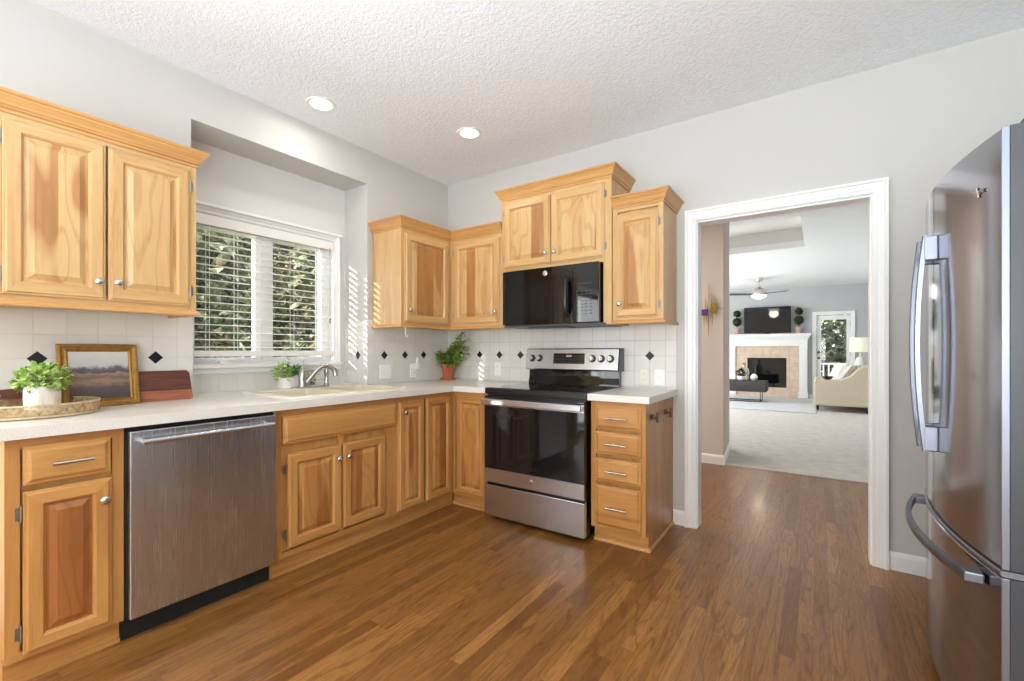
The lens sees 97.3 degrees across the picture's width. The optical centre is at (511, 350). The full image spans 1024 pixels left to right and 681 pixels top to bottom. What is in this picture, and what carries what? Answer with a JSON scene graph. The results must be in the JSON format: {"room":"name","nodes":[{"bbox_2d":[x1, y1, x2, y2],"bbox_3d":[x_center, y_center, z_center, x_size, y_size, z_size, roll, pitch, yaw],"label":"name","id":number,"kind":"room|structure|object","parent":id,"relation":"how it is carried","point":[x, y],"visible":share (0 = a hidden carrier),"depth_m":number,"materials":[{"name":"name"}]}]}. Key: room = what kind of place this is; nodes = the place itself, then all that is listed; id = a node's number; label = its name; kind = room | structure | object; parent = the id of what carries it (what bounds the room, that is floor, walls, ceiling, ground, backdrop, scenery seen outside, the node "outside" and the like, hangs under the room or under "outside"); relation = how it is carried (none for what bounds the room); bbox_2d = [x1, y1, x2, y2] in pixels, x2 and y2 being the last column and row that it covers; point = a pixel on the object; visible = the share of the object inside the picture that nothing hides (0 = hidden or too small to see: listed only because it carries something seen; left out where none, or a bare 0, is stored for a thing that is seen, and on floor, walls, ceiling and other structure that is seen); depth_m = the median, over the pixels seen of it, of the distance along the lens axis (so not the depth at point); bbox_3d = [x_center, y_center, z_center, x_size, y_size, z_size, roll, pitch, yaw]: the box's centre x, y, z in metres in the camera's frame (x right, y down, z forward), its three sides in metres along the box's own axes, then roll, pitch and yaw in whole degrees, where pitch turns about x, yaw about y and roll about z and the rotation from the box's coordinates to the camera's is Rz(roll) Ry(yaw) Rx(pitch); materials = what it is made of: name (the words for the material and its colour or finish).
{"room":"kitchen","nodes":[
{"label":"kitchen","id":0,"kind":"room"},
{"bbox_2d":[0,0,447,321],"bbox_3d":[-2.581,-0.186,1.647,0.360,2.722,6.500,0,0,34],"label":"wall","id":1,"kind":"structure","parent":0,"point":[46,54],"depth_m":2.55,"materials":[{"name":"grey paint"}]},
{"bbox_2d":[0,86,209,318],"bbox_3d":[-1.873,-0.577,2.030,0.378,0.808,0.770,0,0,34],"label":"upper cabinet","id":2,"kind":"object","parent":1,"relation":"attached to","point":[97,214],"visible":1,"depth_m":1.90,"materials":[{"name":"brown wood"}]},
{"bbox_2d":[0,306,447,389],"bbox_3d":[-1.437,0.010,2.997,0.009,0.500,2.961,0,0,34],"label":"backsplash","id":3,"kind":"structure","parent":1,"relation":"attached to","point":[163,343],"depth_m":2.31,"materials":[{"name":"tile"}]},
{"bbox_2d":[192,317,367,397],"bbox_3d":[-1.559,0.015,3.062,0.281,0.490,1.180,0,0,34],"label":"backsplash","id":4,"kind":"structure","parent":1,"relation":"attached to","point":[356,333],"depth_m":3.53,"materials":[{"name":"tile"}]},
{"bbox_2d":[379,364,390,378],"bbox_3d":[-1.009,0.167,3.604,0.016,0.116,0.118,0,0,34],"label":"switch plate","id":5,"kind":"object","parent":1,"relation":"attached to","point":[384,369],"visible":1,"depth_m":3.60,"materials":[{"name":"white plastic"}]},
{"bbox_2d":[410,364,415,377],"bbox_3d":[-0.843,0.169,3.853,0.008,0.116,0.072,0,0,34],"label":"outlet","id":6,"kind":"object","parent":1,"relation":"attached to","point":[412,370],"visible":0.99,"depth_m":3.84,"materials":[{"name":"white plastic"}]},
{"bbox_2d":[412,357,419,368],"bbox_3d":[-0.819,0.105,3.843,0.040,0.100,0.055,0,0,34],"label":"air freshener","id":7,"kind":"object","parent":6,"relation":"attached to","point":[416,365],"visible":1,"depth_m":3.83,"materials":[{"name":"white plastic"}]},
{"bbox_2d":[367,214,471,330],"bbox_3d":[-0.706,-0.582,3.742,0.378,0.814,0.904,0,0,34],"label":"upper cabinet","id":8,"kind":"object","parent":1,"relation":"attached to","point":[412,257],"visible":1,"depth_m":3.45,"materials":[{"name":"brown wood"}]},
{"bbox_2d":[191,139,344,362],"bbox_3d":[-1.714,-0.491,3.167,0.080,1.593,1.180,0,0,34],"label":"wall","id":9,"kind":"structure","parent":0,"point":[224,178],"depth_m":3.15,"materials":[{"name":"white paint"}]},
{"bbox_2d":[193,226,331,364],"bbox_3d":[-1.709,-0.383,3.128,0.123,0.945,1.010,0,0,34],"label":"window","id":10,"kind":"structure","parent":9,"relation":"in","point":[254,359],"depth_m":3.15,"materials":[{"name":"white paint"}]},
{"bbox_2d":[193,212,332,356],"bbox_3d":[-1.686,-0.404,3.114,0.069,0.882,0.983,0,0,34],"label":"window blind","id":11,"kind":"object","parent":10,"relation":"attached to","point":[203,220],"visible":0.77,"depth_m":3.03,"materials":[{"name":"white plastic"}]},
{"bbox_2d":[193,200,341,373],"bbox_3d":[-1.675,-0.386,3.108,0.050,1.055,1.120,0,0,34],"label":"trim","id":12,"kind":"structure","parent":9,"relation":"attached to","point":[202,207],"depth_m":3.19,"materials":[{"name":"white paint"}]},
{"bbox_2d":[193,363,344,392],"bbox_3d":[-1.678,0.180,3.143,0.007,0.160,1.180,0,0,34],"label":"backsplash","id":13,"kind":"structure","parent":9,"relation":"attached to","point":[216,382],"depth_m":2.99,"materials":[{"name":"tile"}]},
{"bbox_2d":[315,252,317,356],"bbox_3d":[3.017,-0.205,8.003,6.370,2.760,10.090,0,0,34],"label":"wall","id":14,"kind":"structure","parent":0,"point":[316,253],"depth_m":5.62,"materials":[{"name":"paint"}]},
{"bbox_2d":[28,395,941,680],"bbox_3d":[1.300,1.231,5.246,6.400,0.128,16.820,0,0,34],"label":"floor","id":15,"kind":"structure","parent":0,"point":[776,580],"depth_m":2.09,"materials":[{"name":"brown wood"}]},
{"bbox_2d":[0,428,123,680],"bbox_3d":[-1.858,0.739,1.814,0.646,0.872,0.318,0,0,34],"label":"base cabinet","id":16,"kind":"object","parent":15,"relation":"on","point":[62,496],"visible":0.97,"depth_m":1.64,"materials":[{"name":"brown wood"}]},
{"bbox_2d":[119,411,275,640],"bbox_3d":[-1.579,0.741,2.179,0.656,0.868,0.594,0,0,34],"label":"dishwasher","id":17,"kind":"object","parent":15,"relation":"on","point":[200,495],"visible":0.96,"depth_m":1.98,"materials":[{"name":"silver metal"}]},
{"bbox_2d":[269,398,395,578],"bbox_3d":[-1.209,0.739,2.773,0.638,0.872,0.798,0,0,34],"label":"base cabinet","id":18,"kind":"object","parent":15,"relation":"on","point":[336,464],"visible":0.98,"depth_m":2.56,"materials":[{"name":"brown wood"}]},
{"bbox_2d":[390,391,452,527],"bbox_3d":[-0.664,0.739,3.572,0.638,0.872,1.135,0,0,34],"label":"base cabinet","id":19,"kind":"object","parent":15,"relation":"on","point":[424,423],"visible":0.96,"depth_m":3.16,"materials":[{"name":"brown wood"}]},
{"bbox_2d":[0,379,528,441],"bbox_3d":[-1.146,0.281,2.847,1.217,0.041,2.900,0,0,34],"label":"countertop","id":20,"kind":"structure","parent":19,"relation":"on","point":[208,405],"depth_m":2.13,"materials":[{"name":"stone"}]},
{"bbox_2d":[0,396,100,420],"bbox_3d":[-1.948,0.233,1.839,0.397,0.054,0.397,0,0,34],"label":"tray","id":21,"kind":"object","parent":20,"relation":"on","point":[9,411],"visible":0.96,"depth_m":1.75,"materials":[{"name":"beige wicker"}]},
{"bbox_2d":[8,360,74,405],"bbox_3d":[-1.948,0.141,1.871,0.178,0.206,0.183,0,0,3],"label":"potted plant","id":22,"kind":"object","parent":21,"relation":"on","point":[43,393],"visible":0.99,"depth_m":1.84,"materials":[{"name":"green plant"}]},
{"bbox_2d":[0,370,192,401],"bbox_3d":[-1.967,0.183,2.166,0.042,0.155,0.740,0,0,34],"label":"cutting board","id":23,"kind":"object","parent":20,"relation":"on","point":[174,384],"visible":0.45,"depth_m":2.35,"materials":[{"name":"brown wood"}]},
{"bbox_2d":[55,344,140,406],"bbox_3d":[-1.943,0.115,2.124,0.077,0.292,0.288,0,0,34],"label":"framed painting","id":24,"kind":"object","parent":20,"relation":"on","point":[109,372],"visible":0.83,"depth_m":2.13,"materials":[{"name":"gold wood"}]},
{"bbox_2d":[270,358,314,388],"bbox_3d":[-1.505,0.153,3.100,0.190,0.214,0.304,0,0,34],"label":"succulent planter","id":25,"kind":"object","parent":20,"relation":"on","point":[287,381],"visible":0.73,"depth_m":3.04,"materials":[{"name":"white ceramic"}]},
{"bbox_2d":[306,369,321,385],"bbox_3d":[-1.432,0.193,3.217,0.129,0.135,0.132,0,0,34],"label":"potted plant","id":26,"kind":"object","parent":20,"relation":"on","point":[313,380],"visible":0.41,"depth_m":3.21,"materials":[{"name":"green plant"}]},
{"bbox_2d":[290,360,337,388],"bbox_3d":[-1.340,0.155,3.054,0.122,0.187,0.295,0,0,34],"label":"faucet","id":27,"kind":"object","parent":20,"relation":"on","point":[302,375],"visible":0.99,"depth_m":3.03,"materials":[{"name":"silver metal"}]},
{"bbox_2d":[323,368,329,384],"bbox_3d":[-1.303,0.175,3.166,0.044,0.126,0.044,0,0,34],"label":"sprayer","id":28,"kind":"object","parent":27,"relation":"on","point":[326,370],"visible":0.88,"depth_m":3.15,"materials":[{"name":"silver metal"}]},
{"bbox_2d":[242,384,405,398],"bbox_3d":[-1.185,0.336,2.922,0.580,0.174,0.840,0,0,34],"label":"sink","id":29,"kind":"object","parent":20,"relation":"in","point":[332,390],"visible":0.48,"depth_m":2.90,"materials":[{"name":"white ceramic"}]},
{"bbox_2d":[435,331,469,379],"bbox_3d":[-0.514,0.044,3.994,0.388,0.432,0.213,0,0,34],"label":"potted plant","id":30,"kind":"object","parent":20,"relation":"on","point":[448,357],"visible":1,"depth_m":3.99,"materials":[{"name":"green plant"}]},
{"bbox_2d":[453,391,487,511],"bbox_3d":[-0.159,0.739,3.560,0.385,0.872,0.610,0,0,34],"label":"base cabinet","id":31,"kind":"object","parent":15,"relation":"on","point":[469,482],"visible":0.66,"depth_m":3.31,"materials":[{"name":"brown wood"}]},
{"bbox_2d":[481,348,623,538],"bbox_3d":[0.292,0.579,3.186,0.782,1.193,0.696,0,0,34],"label":"range","id":32,"kind":"object","parent":15,"relation":"on","point":[537,469],"visible":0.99,"depth_m":2.96,"materials":[{"name":"silver metal"}]},
{"bbox_2d":[485,383,619,399],"bbox_3d":[0.293,0.277,3.188,0.768,0.044,0.595,0,0,34],"label":"cooktop","id":33,"kind":"object","parent":32,"relation":"in","point":[525,391],"depth_m":3.05,"materials":[{"name":"black glass"}]},
{"bbox_2d":[591,397,673,552],"bbox_3d":[0.782,0.739,2.896,0.350,0.872,0.646,0,0,34],"label":"base cabinet","id":34,"kind":"object","parent":15,"relation":"on","point":[632,453],"visible":0.95,"depth_m":2.69,"materials":[{"name":"brown wood"}]},
{"bbox_2d":[587,387,677,403],"bbox_3d":[0.792,0.281,2.898,0.380,0.041,0.632,0,0,34],"label":"countertop","id":35,"kind":"structure","parent":34,"relation":"on","point":[636,395],"depth_m":2.72,"materials":[{"name":"stone"}]},
{"bbox_2d":[651,412,658,422],"bbox_3d":[0.846,0.393,2.663,0.043,0.060,0.034,0,0,34],"label":"coat hook","id":36,"kind":"object","parent":34,"relation":"attached to","point":[653,417],"visible":1,"depth_m":2.65,"materials":[{"name":"brown metal"}]},
{"bbox_2d":[664,407,671,416],"bbox_3d":[1.004,0.393,2.894,0.043,0.060,0.034,0,0,34],"label":"coat hook","id":37,"kind":"object","parent":34,"relation":"attached to","point":[666,411],"visible":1,"depth_m":2.88,"materials":[{"name":"brown metal"}]},
{"bbox_2d":[729,333,810,397],"bbox_3d":[6.534,0.372,11.573,1.920,1.605,0.222,0,0,34],"label":"fireplace","id":38,"kind":"object","parent":15,"relation":"on","point":[779,359],"visible":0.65,"depth_m":11.48,"materials":[{"name":"beige tile"}]},
{"bbox_2d":[732,311,741,333],"bbox_3d":[5.970,-0.756,11.951,0.250,0.651,0.248,0,0,34],"label":"topiary","id":39,"kind":"object","parent":38,"relation":"on","point":[736,322],"visible":1,"depth_m":11.89,"materials":[{"name":"plant"}]},
{"bbox_2d":[734,328,739,333],"bbox_3d":[5.971,-0.511,11.950,0.149,0.160,0.149,0,0,34],"label":"pot","id":40,"kind":"object","parent":39,"relation":"on","point":[736,330],"depth_m":11.90,"materials":[{"name":"ceramic"}]},
{"bbox_2d":[744,306,791,333],"bbox_3d":[6.545,-0.778,11.559,1.075,0.694,0.120,0,0,34],"label":"television","id":41,"kind":"object","parent":38,"relation":"on","point":[766,320],"visible":1,"depth_m":11.52,"materials":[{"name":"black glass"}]},
{"bbox_2d":[729,333,810,340],"bbox_3d":[6.534,-0.347,11.573,1.920,0.165,0.222,0,0,34],"label":"mantel shelf","id":42,"kind":"object","parent":38,"relation":"attached to","point":[792,336],"depth_m":11.45,"materials":[{"name":"white paint"}]},
{"bbox_2d":[793,307,803,332],"bbox_3d":[7.114,-0.756,11.169,0.248,0.651,0.241,0,0,34],"label":"topiary","id":43,"kind":"object","parent":38,"relation":"on","point":[799,320],"visible":1,"depth_m":11.12,"materials":[{"name":"plant"}]},
{"bbox_2d":[795,327,802,332],"bbox_3d":[7.117,-0.511,11.169,0.149,0.160,0.149,0,0,34],"label":"pot","id":44,"kind":"object","parent":43,"relation":"on","point":[798,329],"depth_m":11.12,"materials":[{"name":"ceramic"}]},
{"bbox_2d":[729,396,815,413],"bbox_3d":[4.945,1.158,10.380,3.440,0.018,2.690,0,0,34],"label":"area rug","id":45,"kind":"object","parent":15,"relation":"on","point":[768,404],"visible":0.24,"depth_m":9.63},
{"bbox_2d":[729,379,767,401],"bbox_3d":[5.318,0.911,10.447,1.060,0.473,0.540,0,0,34],"label":"coffee table","id":46,"kind":"object","parent":45,"relation":"on","point":[745,385],"visible":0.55,"depth_m":10.16,"materials":[{"name":"grey fabric"}]},
{"bbox_2d":[735,367,746,379],"bbox_3d":[5.242,0.523,10.315,0.264,0.302,0.213,0,0,34],"label":"potted plant","id":47,"kind":"object","parent":46,"relation":"on","point":[740,376],"visible":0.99,"depth_m":10.29,"materials":[{"name":"green plant"}]},
{"bbox_2d":[750,374,757,380],"bbox_3d":[5.490,0.597,10.220,0.164,0.155,0.164,0,0,34],"label":"vase","id":48,"kind":"object","parent":46,"relation":"on","point":[753,377],"visible":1,"depth_m":10.17,"materials":[{"name":"white ceramic"}]},
{"bbox_2d":[814,365,867,413],"bbox_3d":[6.639,0.728,9.044,0.954,0.876,1.390,0,0,34],"label":"loveseat","id":49,"kind":"object","parent":15,"relation":"on","point":[852,390],"visible":0.77,"depth_m":8.47,"materials":[{"name":"beige fabric"}]},
{"bbox_2d":[822,376,832,379],"bbox_3d":[6.096,0.523,8.694,0.178,0.060,0.178,0,0,34],"label":"bowl","id":50,"kind":"object","parent":49,"relation":"on","point":[824,377],"visible":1,"depth_m":8.65,"materials":[{"name":"black ceramic"}]},
{"bbox_2d":[829,362,848,379],"bbox_3d":[6.582,0.440,9.088,0.248,0.402,0.440,0,0,14],"label":"pillow","id":51,"kind":"object","parent":49,"relation":"on","point":[838,368],"visible":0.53,"depth_m":8.98,"materials":[{"name":"fabric"}]},
{"bbox_2d":[838,365,856,378],"bbox_3d":[6.551,0.455,8.795,0.400,0.337,0.265,0,0,-41],"label":"pillow","id":52,"kind":"object","parent":49,"relation":"on","point":[849,370],"visible":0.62,"depth_m":8.66,"materials":[{"name":"fabric"}]},
{"bbox_2d":[905,119,1023,680],"bbox_3d":[1.795,0.284,1.370,0.888,1.782,0.954,0,0,34],"label":"refrigerator","id":53,"kind":"object","parent":15,"relation":"on","point":[971,250],"visible":1,"depth_m":1.28,"materials":[{"name":"grey metal"}]},
{"bbox_3d":[7.543,0.856,9.752,0.500,0.622,0.500,0,0,34],"label":"side table","id":54,"kind":"object","parent":15,"relation":"on","visible":0},
{"bbox_2d":[849,337,867,365],"bbox_3d":[7.543,0.130,9.752,0.390,0.829,0.390,0,0,34],"label":"table lamp","id":55,"kind":"object","parent":54,"relation":"on","point":[859,344],"visible":0.59,"depth_m":9.66,"materials":[{"name":"white fabric"}]},
{"bbox_2d":[30,0,1023,185],"bbox_3d":[-0.892,-1.597,0.423,4.530,0.100,6.620,0,0,34],"label":"ceiling","id":56,"kind":"structure","parent":0,"point":[539,80],"depth_m":2.36,"materials":[{"name":"white paint"}]},
{"bbox_2d":[306,96,335,111],"bbox_3d":[-1.197,-1.543,2.823,0.176,0.008,0.176,0,0,34],"label":"recessed light","id":57,"kind":"object","parent":56,"relation":"in","point":[317,103],"visible":1,"depth_m":2.82,"materials":[{"name":"white paint"}]},
{"bbox_2d":[457,127,480,138],"bbox_3d":[-0.305,-1.543,3.198,0.176,0.008,0.176,0,0,34],"label":"recessed light","id":58,"kind":"object","parent":56,"relation":"in","point":[465,132],"visible":1,"depth_m":3.19,"materials":[{"name":"white paint"}]},
{"bbox_2d":[701,223,728,454],"bbox_3d":[0.646,-0.205,6.182,4.265,2.760,0.830,0,0,34],"label":"wall","id":59,"kind":"structure","parent":0,"point":[714,238],"depth_m":4.70,"materials":[{"name":"beige paint"}]},
{"bbox_2d":[701,294,723,335],"bbox_3d":[2.083,-0.435,4.676,0.215,0.560,0.020,0,0,34],"label":"wall sculpture","id":60,"kind":"object","parent":59,"relation":"attached to","point":[704,312],"visible":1,"depth_m":4.69,"materials":[{"name":"gold metal"}]},
{"bbox_2d":[701,441,730,464],"bbox_3d":[0.649,1.127,6.171,4.282,0.096,0.847,0,0,34],"label":"baseboard","id":61,"kind":"structure","parent":59,"relation":"attached to","point":[705,458],"depth_m":4.69,"materials":[{"name":"white paint"}]},
{"bbox_2d":[448,27,1023,557],"bbox_3d":[0.954,-0.226,3.237,4.410,2.802,0.110,0,0,34],"label":"wall","id":62,"kind":"structure","parent":0,"point":[909,122],"depth_m":2.51,"materials":[{"name":"grey paint"}]},
{"bbox_2d":[451,221,510,329],"bbox_3d":[-0.217,-0.582,3.734,0.535,0.814,0.369,0,0,34],"label":"upper cabinet","id":63,"kind":"object","parent":62,"relation":"attached to","point":[476,251],"visible":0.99,"depth_m":3.59,"materials":[{"name":"brown wood"}]},
{"bbox_2d":[495,362,500,375],"bbox_3d":[-0.123,0.157,3.889,0.072,0.116,0.008,0,0,34],"label":"outlet","id":64,"kind":"object","parent":62,"relation":"attached to","point":[497,364],"visible":1,"depth_m":3.88,"materials":[{"name":"white plastic"}]},
{"bbox_2d":[448,315,676,388],"bbox_3d":[0.257,0.008,3.639,2.084,0.505,0.010,0,0,34],"label":"backsplash","id":65,"kind":"structure","parent":62,"relation":"attached to","point":[651,347],"depth_m":3.52,"materials":[{"name":"tile"}]},
{"bbox_2d":[494,161,635,328],"bbox_3d":[0.371,-0.697,3.330,0.975,1.044,0.393,0,0,34],"label":"upper cabinet","id":66,"kind":"object","parent":62,"relation":"attached to","point":[564,219],"visible":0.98,"depth_m":3.14,"materials":[{"name":"brown wood"}]},
{"bbox_2d":[503,261,621,329],"bbox_3d":[0.355,-0.377,3.296,0.802,0.424,0.444,0,0,34],"label":"microwave","id":67,"kind":"object","parent":66,"relation":"attached to","point":[571,295],"visible":0.98,"depth_m":3.14,"materials":[{"name":"black glass"}]},
{"bbox_2d":[639,368,648,384],"bbox_3d":[0.930,0.183,3.171,0.072,0.116,0.008,0,0,34],"label":"outlet","id":68,"kind":"object","parent":62,"relation":"attached to","point":[643,373],"visible":1,"depth_m":3.17,"materials":[{"name":"beige plastic"}]},
{"bbox_2d":[642,372,645,381],"bbox_3d":[0.928,0.183,3.169,0.033,0.073,0.002,0,0,34],"label":"receptacle","id":69,"kind":"object","parent":68,"relation":"attached to","point":[643,373],"depth_m":3.17,"materials":[{"name":"beige plastic"}]},
{"bbox_2d":[610,185,683,324],"bbox_3d":[0.898,-0.589,2.980,0.373,0.828,0.378,0,0,34],"label":"upper cabinet","id":70,"kind":"object","parent":62,"relation":"attached to","point":[644,221],"visible":1,"depth_m":2.86,"materials":[{"name":"brown wood"}]},
{"bbox_2d":[654,369,664,385],"bbox_3d":[1.017,0.183,3.107,0.076,0.116,0.016,0,0,34],"label":"switch plate","id":71,"kind":"object","parent":62,"relation":"attached to","point":[659,374],"visible":1,"depth_m":3.11,"materials":[{"name":"white plastic"}]},
{"bbox_2d":[685,177,888,569],"bbox_3d":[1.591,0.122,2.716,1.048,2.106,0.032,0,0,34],"label":"trim","id":72,"kind":"structure","parent":62,"relation":"attached to","point":[878,188],"depth_m":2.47,"materials":[{"name":"white paint"}]},
{"bbox_2d":[673,509,925,576],"bbox_3d":[1.919,1.127,2.503,1.989,0.096,0.016,0,0,34],"label":"baseboard","id":73,"kind":"structure","parent":62,"relation":"attached to","point":[901,562],"depth_m":2.39,"materials":[{"name":"white paint"}]},
{"bbox_2d":[729,216,803,248],"bbox_3d":[2.390,-1.805,7.111,3.800,0.240,1.970,0,0,34],"label":"ceiling","id":74,"kind":"structure","parent":0,"point":[785,229],"depth_m":6.99,"materials":[{"name":"white paint"}]},
{"bbox_2d":[729,202,867,291],"bbox_3d":[3.112,-1.635,8.010,6.520,0.100,10.210,0,0,34],"label":"ceiling","id":75,"kind":"structure","parent":0,"point":[833,250],"depth_m":7.57,"materials":[{"name":"white paint"}]},
{"bbox_2d":[729,278,788,298],"bbox_3d":[5.518,-1.367,10.030,1.145,0.435,0.992,0,0,34],"label":"ceiling fan","id":76,"kind":"object","parent":75,"relation":"hanging from","point":[758,293],"visible":0.99,"depth_m":9.85,"materials":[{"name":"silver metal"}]},
{"bbox_2d":[729,283,867,397],"bbox_3d":[5.942,-0.205,12.188,6.250,2.760,0.120,0,0,34],"label":"wall","id":77,"kind":"structure","parent":0,"point":[845,297],"depth_m":11.15,"materials":[{"name":"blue paint"}]},
{"bbox_2d":[812,310,854,397],"bbox_3d":[7.750,0.110,10.863,0.840,2.130,0.032,0,0,34],"label":"trim","id":78,"kind":"structure","parent":77,"relation":"attached to","point":[852,312],"depth_m":11.06,"materials":[{"name":"white paint"}]},
{"bbox_2d":[817,315,850,376],"bbox_3d":[7.774,0.147,10.890,0.672,2.015,0.100,0,0,34],"label":"door","id":79,"kind":"structure","parent":77,"relation":"in","point":[828,317],"depth_m":10.93,"materials":[{"name":"white paint"}]},
{"label":"outside","id":80,"kind":"structure","parent":0,"visible":0},
{"bbox_3d":[-2.480,1.575,10.352,50.000,0.200,52.000,0,0,34],"label":"ground","id":81,"kind":"structure","parent":80,"visible":0},
{"bbox_2d":[194,228,251,357],"bbox_3d":[-3.932,-0.434,5.000,2.408,3.979,2.001,0,0,28],"label":"tree","id":82,"kind":"object","parent":81,"relation":"on","point":[201,305],"visible":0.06,"depth_m":5.04,"materials":[{"name":"green plant"}]},
{"bbox_2d":[198,238,300,357],"bbox_3d":[-5.529,-1.114,8.738,3.331,5.296,2.825,0,0,34],"label":"tree","id":83,"kind":"object","parent":81,"relation":"on","point":[249,246],"visible":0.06,"depth_m":8.76,"materials":[{"name":"green plant"}]},
{"bbox_2d":[236,244,314,356],"bbox_3d":[-5.773,-1.831,12.442,4.393,6.697,5.140,0,0,-32],"label":"tree","id":84,"kind":"object","parent":81,"relation":"on","point":[303,337],"visible":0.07,"depth_m":11.58,"materials":[{"name":"green plant"}]},
{"bbox_2d":[247,291,314,356],"bbox_3d":[-8.484,-0.393,14.129,1.797,4.302,11.154,0,0,34],"label":"hedge","id":85,"kind":"object","parent":81,"relation":"on","point":[299,320],"visible":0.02,"depth_m":15.18,"materials":[{"name":"green plant"}]},
{"bbox_2d":[273,248,314,356],"bbox_3d":[-2.517,-0.581,7.667,2.723,4.275,2.542,0,0,20],"label":"tree","id":86,"kind":"object","parent":81,"relation":"on","point":[302,313],"visible":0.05,"depth_m":7.11,"materials":[{"name":"green plant"}]},
{"bbox_2d":[821,315,845,376],"bbox_3d":[10.336,-0.907,14.832,4.174,4.979,3.388,0,0,30],"label":"tree","id":87,"kind":"object","parent":81,"relation":"on","point":[828,355],"visible":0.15,"depth_m":14.16,"materials":[{"name":"green plant"}]},
{"bbox_3d":[8.605,1.245,11.346,4.000,0.100,1.470,0,0,34],"label":"trim","id":88,"kind":"structure","parent":81,"relation":"on","visible":0},
{"bbox_2d":[821,363,835,375],"bbox_3d":[8.963,0.735,11.871,3.600,0.920,0.090,0,0,34],"label":"deck railing","id":89,"kind":"object","parent":88,"relation":"on","point":[823,364],"visible":0.02,"depth_m":12.14,"materials":[{"name":"white paint"}]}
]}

